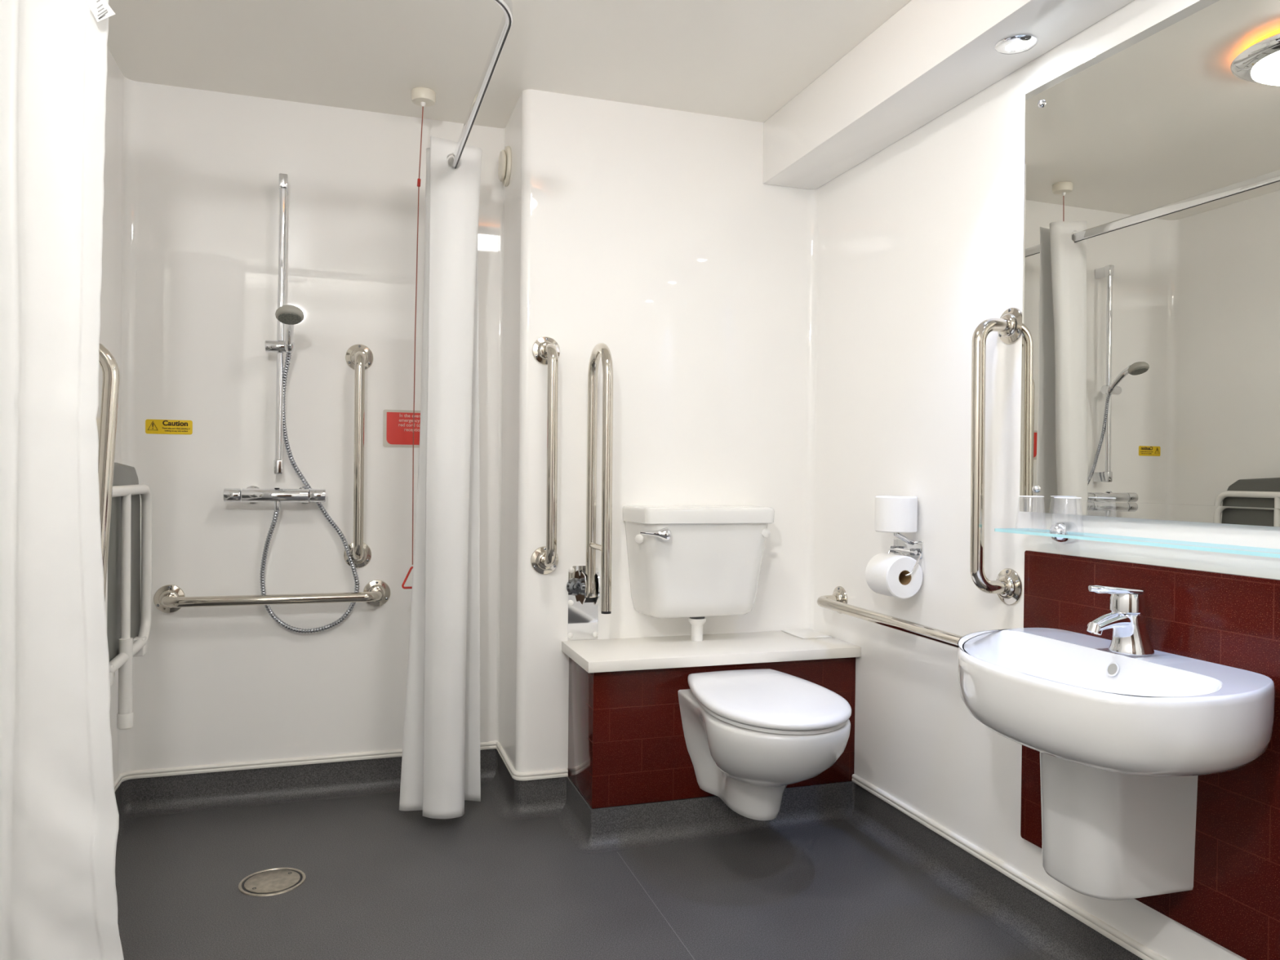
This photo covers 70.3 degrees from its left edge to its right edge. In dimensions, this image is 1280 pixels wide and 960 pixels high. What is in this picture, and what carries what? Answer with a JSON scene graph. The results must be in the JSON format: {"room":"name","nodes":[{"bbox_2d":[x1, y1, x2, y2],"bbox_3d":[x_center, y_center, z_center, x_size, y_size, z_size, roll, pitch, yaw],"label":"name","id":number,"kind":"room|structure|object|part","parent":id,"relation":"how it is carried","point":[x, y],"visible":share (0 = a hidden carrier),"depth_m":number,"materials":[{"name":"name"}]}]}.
{"room":"accessible bathroom","nodes":[
{"label":"accessible bathroom","id":0,"kind":"room"},
{"bbox_2d":[96,46,117,750],"bbox_3d":[-0.937,-0.075,0.773,0.080,2.135,3.712,1,0,-18],"label":"wall","id":1,"kind":"structure","parent":0,"point":[108,282],"depth_m":2.47,"materials":[{"name":"white"}]},
{"bbox_2d":[97,342,119,601],"bbox_3d":[-1.157,0.096,1.833,0.186,0.774,0.080,1,0,-18],"label":"rail","id":2,"kind":"object","parent":1,"relation":"attached to","point":[108,363],"visible":0.1,"depth_m":1.84,"materials":[{"name":"silver metal"}]},
{"bbox_2d":[105,462,151,729],"bbox_3d":[-1.290,0.272,2.188,0.152,0.628,0.590,1,0,-18],"label":"folding shower seat","id":3,"kind":"object","parent":1,"relation":"attached to","point":[128,617],"visible":0.56,"depth_m":2.15,"materials":[{"name":"grey plastic"},{"name":"white painted metal"},{"name":"white plastic"}]},
{"bbox_3d":[-1.247,0.188,2.152,0.026,0.459,0.484,1,0,-18],"label":"seat panel","id":4,"kind":"part","parent":3,"relation":"part of","materials":[{"name":"grey plastic"}]},
{"bbox_3d":[-1.216,0.465,2.147,0.030,0.180,0.030,1,0,-18],"label":"leg","id":5,"kind":"part","parent":3,"relation":"part of","materials":[{"name":"white plastic"}]},
{"bbox_2d":[448,0,513,168],"bbox_3d":[-0.842,-0.905,2.130,0.927,0.052,1.372,1,0,-18],"label":"rail","id":6,"kind":"object","parent":1,"relation":"attached to","point":[506,6],"visible":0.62,"depth_m":1.99,"materials":[{"name":"silver metal"}]},
{"bbox_2d":[0,0,124,959],"bbox_3d":[-0.956,0.008,1.422,0.281,1.900,0.109,1,0,-18],"label":"shower curtain","id":7,"kind":"object","parent":6,"relation":"hanging from","point":[60,815],"visible":1,"depth_m":1.40,"materials":[{"name":"white fabric"}]},
{"bbox_2d":[96,0,107,19],"bbox_3d":[-0.830,-0.725,1.401,0.017,0.031,0.001,1,0,-18],"label":"print","id":8,"kind":"object","parent":7,"relation":"attached to","point":[104,15],"depth_m":1.40},
{"bbox_2d":[399,136,482,818],"bbox_3d":[-0.559,-0.013,2.639,0.189,1.926,0.182,1,0,29],"label":"shower curtain","id":9,"kind":"object","parent":6,"relation":"hanging from","point":[440,771],"visible":0.98,"depth_m":2.58,"materials":[{"name":"white fabric"}]},
{"bbox_2d":[112,65,831,806],"bbox_3d":[-0.468,-0.084,2.797,2.225,2.135,0.513,1,0,-18],"label":"wall","id":10,"kind":"structure","parent":0,"point":[655,236],"depth_m":2.79,"materials":[{"name":"white"}]},
{"bbox_2d":[145,419,192,434],"bbox_3d":[-1.390,-0.157,2.680,0.125,0.042,0.003,1,0,-18],"label":"caution sign","id":11,"kind":"object","parent":10,"relation":"attached to","point":[152,426],"visible":1,"depth_m":2.68,"materials":[{"name":"yellow plastic"}]},
{"bbox_2d":[153,579,390,613],"bbox_3d":[-1.096,0.355,2.730,0.672,0.085,0.100,1,0,-18],"label":"grab rail","id":12,"kind":"object","parent":10,"relation":"attached to","point":[169,598],"visible":1,"depth_m":2.69,"materials":[{"name":"silver metal"}]},
{"bbox_2d":[222,485,325,505],"bbox_3d":[-1.095,0.047,2.734,0.283,0.056,0.087,1,0,-18],"label":"shower valve","id":13,"kind":"object","parent":10,"relation":"attached to","point":[252,494],"visible":1,"depth_m":2.70,"materials":[{"name":"silver metal"}]},
{"bbox_3d":[-1.200,0.045,2.675,0.047,0.041,0.041,1,0,-18],"label":"control knob","id":14,"kind":"part","parent":13,"relation":"part of","materials":[{"name":"silver metal"}]},
{"bbox_2d":[274,501,280,505],"bbox_3d":[-1.082,0.069,2.711,0.019,0.014,0.019,1,0,-18],"label":"outlet","id":15,"kind":"object","parent":13,"relation":"attached to","point":[276,503],"depth_m":2.70,"materials":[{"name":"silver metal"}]},
{"bbox_2d":[259,305,359,633],"bbox_3d":[-0.970,-0.010,2.669,0.287,0.962,0.265,1,0,-18],"label":"shower","id":16,"kind":"object","parent":13,"relation":"attached to","point":[289,315],"visible":0.93,"depth_m":2.74,"materials":[{"name":"silver metal"}]},
{"bbox_3d":[-1.019,-0.429,2.645,0.027,0.109,0.131,0,0,-20],"label":"handle","id":17,"kind":"part","parent":16,"relation":"part of","materials":[{"name":"silver metal"}]},
{"bbox_3d":[-0.976,0.047,2.749,0.047,0.041,0.041,1,0,-18],"label":"control knob","id":18,"kind":"part","parent":13,"relation":"part of","materials":[{"name":"silver metal"}]},
{"bbox_2d":[265,173,294,474],"bbox_3d":[-1.075,-0.465,2.720,0.083,0.894,0.115,1,0,-18],"label":"shower rail","id":19,"kind":"object","parent":10,"relation":"attached to","point":[278,346],"visible":0.95,"depth_m":2.70,"materials":[{"name":"silver metal"}]},
{"bbox_2d":[113,741,568,792],"bbox_3d":[-0.341,0.886,1.073,1.256,0.022,3.730,1,0,-18],"label":"trim","id":20,"kind":"structure","parent":10,"relation":"attached to","point":[548,774],"depth_m":2.74,"materials":[{"name":"white plastic"}]},
{"bbox_2d":[343,344,373,568],"bbox_3d":[-0.867,-0.074,2.800,0.084,0.702,0.100,1,0,-18],"label":"grab rail","id":21,"kind":"object","parent":10,"relation":"attached to","point":[359,357],"visible":1,"depth_m":2.76,"materials":[{"name":"silver metal"}]},
{"bbox_2d":[382,409,420,447],"bbox_3d":[-0.721,-0.163,2.898,0.190,0.118,0.002,1,0,-18],"label":"notice","id":22,"kind":"object","parent":10,"relation":"attached to","point":[397,424],"visible":0.67,"depth_m":2.88,"materials":[{"name":"red"}]},
{"bbox_2d":[497,146,511,186],"bbox_3d":[-0.435,-1.003,2.900,0.029,0.124,0.124,1,0,-18],"label":"air vent","id":23,"kind":"object","parent":10,"relation":"in","point":[504,164],"visible":1,"depth_m":2.87,"materials":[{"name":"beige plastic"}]},
{"bbox_2d":[530,336,559,574],"bbox_3d":[-0.264,-0.071,2.641,0.086,0.705,0.110,1,0,-18],"label":"grab rail","id":24,"kind":"object","parent":10,"relation":"attached to","point":[545,350],"visible":1,"depth_m":2.59,"materials":[{"name":"silver metal"}]},
{"bbox_2d":[566,342,613,639],"bbox_3d":[-0.136,0.043,2.624,0.100,0.874,0.223,1,0,-18],"label":"rail","id":25,"kind":"object","parent":10,"relation":"attached to","point":[583,585],"visible":1,"depth_m":2.67,"materials":[{"name":"silver metal"}]},
{"bbox_3d":[-0.171,0.368,2.731,0.092,0.221,0.004,1,0,-18],"label":"plate","id":26,"kind":"part","parent":25,"relation":"part of","materials":[{"name":"silver metal"}]},
{"bbox_2d":[568,657,855,808],"bbox_3d":[0.213,0.704,2.713,0.808,0.375,0.283,1,0,-18],"label":"tiled boxing panel","id":27,"kind":"object","parent":10,"relation":"attached to","point":[627,745],"visible":0.36,"depth_m":2.51,"materials":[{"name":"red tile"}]},
{"bbox_2d":[561,631,861,672],"bbox_3d":[0.209,0.501,2.694,0.831,0.030,0.313,1,0,-18],"label":"ledge","id":28,"kind":"structure","parent":27,"relation":"on","point":[598,655],"depth_m":2.62,"materials":[{"name":"white laminate"}]},
{"bbox_2d":[622,505,774,641],"bbox_3d":[0.184,0.283,2.734,0.446,0.406,0.218,1,0,-18],"label":"cistern","id":29,"kind":"object","parent":28,"relation":"on","point":[696,562],"visible":1,"depth_m":2.68,"materials":[{"name":"white ceramic"}]},
{"bbox_3d":[0.043,0.156,2.593,0.088,0.039,0.040,1,0,-18],"label":"lever","id":30,"kind":"part","parent":29,"relation":"part of","materials":[{"name":"silver metal"}]},
{"bbox_3d":[0.180,0.268,2.754,0.426,0.290,0.176,1,0,-18],"label":"tank","id":31,"kind":"part","parent":29,"relation":"part of","materials":[{"name":"white ceramic"}]},
{"bbox_2d":[689,617,704,619],"bbox_3d":[0.173,0.416,2.748,0.046,0.012,0.046,1,0,-18],"label":"washer","id":32,"kind":"object","parent":29,"relation":"in","point":[691,618],"depth_m":2.73,"materials":[{"name":"grey"}]},
{"bbox_3d":[0.184,0.103,2.745,0.442,0.048,0.193,1,0,-18],"label":"tank lid","id":33,"kind":"part","parent":29,"relation":"part of","materials":[{"name":"white ceramic"}]},
{"bbox_2d":[781,628,831,639],"bbox_3d":[0.526,0.487,2.877,0.102,0.004,0.145,1,0,-18],"label":"access cover","id":34,"kind":"object","parent":28,"relation":"on","point":[804,633],"visible":1,"depth_m":2.86,"materials":[{"name":"white plastic"}]},
{"bbox_2d":[678,668,851,821],"bbox_3d":[0.325,0.705,2.333,0.362,0.338,0.509,1,0,-18],"label":"toilet","id":35,"kind":"object","parent":27,"relation":"attached to","point":[750,735],"visible":1,"depth_m":2.21,"materials":[{"name":"white ceramic"}]},
{"bbox_3d":[0.327,0.555,2.330,0.362,0.038,0.507,1,0,-18],"label":"lid","id":36,"kind":"part","parent":35,"relation":"part of","materials":[{"name":"white plastic"}]},
{"bbox_2d":[106,0,911,128],"bbox_3d":[0.068,-1.174,1.183,2.225,0.080,3.892,1,0,-18],"label":"ceiling","id":37,"kind":"structure","parent":0,"point":[744,60],"depth_m":2.41,"materials":[{"name":"white paint"}]},
{"bbox_2d":[401,87,435,588],"bbox_3d":[-0.651,-0.414,2.702,0.072,1.476,0.072,1,0,27],"label":"pull cord","id":38,"kind":"object","parent":37,"relation":"hanging from","point":[420,96],"visible":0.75,"depth_m":2.69,"materials":[{"name":"fabric"}]},
{"bbox_3d":[-0.660,-0.428,2.698,0.022,1.361,0.005,1,0,-3],"label":"cord","id":39,"kind":"part","parent":38,"relation":"part of","materials":[{"name":"fabric"}]},
{"bbox_2d":[115,784,1044,959],"bbox_3d":[0.043,1.041,1.199,2.225,0.080,3.892,1,0,-18],"label":"floor","id":40,"kind":"structure","parent":0,"point":[383,882],"depth_m":2.17,"materials":[{"name":"plastic"}]},
{"bbox_2d":[238,867,306,896],"bbox_3d":[-0.899,0.981,2.222,0.154,0.003,0.154,1,0,-18],"label":"floor drain","id":41,"kind":"object","parent":40,"relation":"on","point":[275,881],"visible":1,"depth_m":2.21,"materials":[{"name":"metal"}]},
{"bbox_3d":[-0.899,0.981,2.222,0.127,0.002,0.127,1,0,23],"label":"plate","id":42,"kind":"part","parent":41,"relation":"part of","materials":[{"name":"metal"}]},
{"bbox_2d":[617,852,694,959],"bbox_3d":[0.413,1.006,0.966,0.001,0.001,3.060,1,0,-18],"label":"trim","id":43,"kind":"structure","parent":40,"relation":"on","point":[617,852],"depth_m":2.11,"materials":[{"name":"grey plastic"}]},
{"bbox_2d":[762,0,1133,189],"bbox_3d":[1.009,-1.026,1.317,0.190,0.196,3.399,1,0,-18],"label":"ceiling bulkhead","id":44,"kind":"structure","parent":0,"point":[930,57],"depth_m":2.23,"materials":[{"name":"white paint"}]},
{"bbox_2d":[995,34,1037,54],"bbox_3d":[0.805,-0.931,1.945,0.085,0.008,0.085,1,0,-18],"label":"recessed light","id":45,"kind":"object","parent":44,"relation":"in","point":[1018,43],"visible":1,"depth_m":1.94,"materials":[{"name":"silver metal"}]},
{"bbox_2d":[823,0,1279,959],"bbox_3d":[1.154,-0.055,1.280,0.080,2.135,3.379,1,0,-18],"label":"wall","id":46,"kind":"structure","parent":0,"point":[926,231],"depth_m":2.31,"materials":[{"name":"white"}]},
{"bbox_2d":[115,748,1142,959],"bbox_3d":[0.044,0.951,1.199,2.065,0.101,3.730,1,0,-18],"label":"baseboard","id":47,"kind":"structure","parent":46,"relation":"attached to","point":[1051,933],"depth_m":2.58,"materials":[{"name":"plastic"}]},
{"bbox_2d":[817,586,963,648],"bbox_3d":[0.688,0.374,2.415,0.095,0.090,0.842,1,0,-18],"label":"grab rail","id":48,"kind":"object","parent":46,"relation":"attached to","point":[837,602],"visible":0.44,"depth_m":2.41,"materials":[{"name":"silver metal"}]},
{"bbox_2d":[888,533,923,576],"bbox_3d":[0.700,0.152,2.434,0.064,0.196,0.148,1,0,-18],"label":"holder","id":49,"kind":"object","parent":46,"relation":"attached to","point":[904,546],"visible":0.77,"depth_m":2.42,"materials":[{"name":"silver metal"}]},
{"bbox_2d":[865,552,922,599],"bbox_3d":[0.675,0.254,2.417,0.112,0.112,0.104,1,0,-18],"label":"toilet roll","id":50,"kind":"object","parent":49,"relation":"on","point":[883,575],"visible":1,"depth_m":2.38,"materials":[{"name":"white paper"}]},
{"bbox_2d":[874,495,917,533],"bbox_3d":[0.680,0.090,2.413,0.109,0.094,0.109,1,0,-18],"label":"toilet roll","id":51,"kind":"object","parent":49,"relation":"on","point":[893,513],"visible":1,"depth_m":2.37,"materials":[{"name":"white paper"}]},
{"bbox_3d":[0.693,0.219,2.431,0.046,0.062,0.146,1,0,-18],"label":"wire arm","id":52,"kind":"part","parent":49,"relation":"part of","materials":[{"name":"silver metal"}]},
{"bbox_3d":[0.724,0.184,2.452,0.006,0.045,0.130,1,0,-18],"label":"plate","id":53,"kind":"part","parent":49,"relation":"part of","materials":[{"name":"silver metal"}]},
{"bbox_2d":[969,306,1022,604],"bbox_3d":[0.800,-0.055,2.067,0.105,0.682,0.089,1,0,-18],"label":"grab rail","id":54,"kind":"object","parent":46,"relation":"attached to","point":[1007,585],"visible":0.99,"depth_m":2.05,"materials":[{"name":"silver metal"}]},
{"bbox_2d":[852,773,1167,959],"bbox_3d":[1.117,0.902,1.224,0.010,0.022,3.112,1,0,-18],"label":"trim","id":55,"kind":"structure","parent":46,"relation":"attached to","point":[1110,932],"depth_m":2.03,"materials":[{"name":"white plastic"}]},
{"bbox_2d":[994,521,1279,558],"bbox_3d":[0.937,0.112,1.614,0.122,0.045,0.766,1,0,-18],"label":"glass shelf","id":56,"kind":"object","parent":46,"relation":"attached to","point":[1060,531],"visible":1,"depth_m":1.68,"materials":[{"name":"teal"}]},
{"bbox_2d":[1019,0,1279,526],"bbox_3d":[0.989,-0.389,1.612,0.014,0.926,0.860,1,0,-19],"label":"mirror","id":57,"kind":"object","parent":46,"relation":"attached to","point":[1150,361],"visible":1,"depth_m":1.69,"materials":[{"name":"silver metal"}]},
{"bbox_2d":[1020,550,1279,959],"bbox_3d":[1.006,0.482,1.573,0.010,0.642,0.958,1,0,-18],"label":"backsplash","id":58,"kind":"structure","parent":46,"relation":"attached to","point":[1224,619],"depth_m":1.58,"materials":[{"name":"red tile"}]},
{"bbox_2d":[957,627,1275,776],"bbox_3d":[0.776,0.392,1.617,0.403,0.152,0.587,1,0,-18],"label":"basin","id":59,"kind":"object","parent":58,"relation":"attached to","point":[1061,694],"visible":0.98,"depth_m":1.42,"materials":[{"name":"white ceramic"}]},
{"bbox_2d":[1040,751,1197,900],"bbox_3d":[0.857,0.601,1.668,0.214,0.264,0.194,1,0,-18],"label":"pedestal","id":60,"kind":"object","parent":59,"relation":"attached to","point":[1106,835],"visible":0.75,"depth_m":1.59,"materials":[{"name":"white ceramic"}]},
{"bbox_2d":[1086,585,1155,655],"bbox_3d":[0.877,0.254,1.663,0.137,0.125,0.074,1,0,-18],"label":"mixer tap","id":61,"kind":"object","parent":59,"relation":"on","point":[1127,605],"visible":1,"depth_m":1.64,"materials":[{"name":"silver metal"}]},
{"bbox_3d":[0.858,0.258,1.657,0.074,0.038,0.045,1,0,-18],"label":"spout","id":62,"kind":"part","parent":61,"relation":"part of","materials":[{"name":"silver metal"}]},
{"bbox_3d":[0.867,0.202,1.659,0.112,0.022,0.058,1,0,-18],"label":"lever","id":63,"kind":"part","parent":61,"relation":"part of","materials":[{"name":"silver metal"}]}
]}

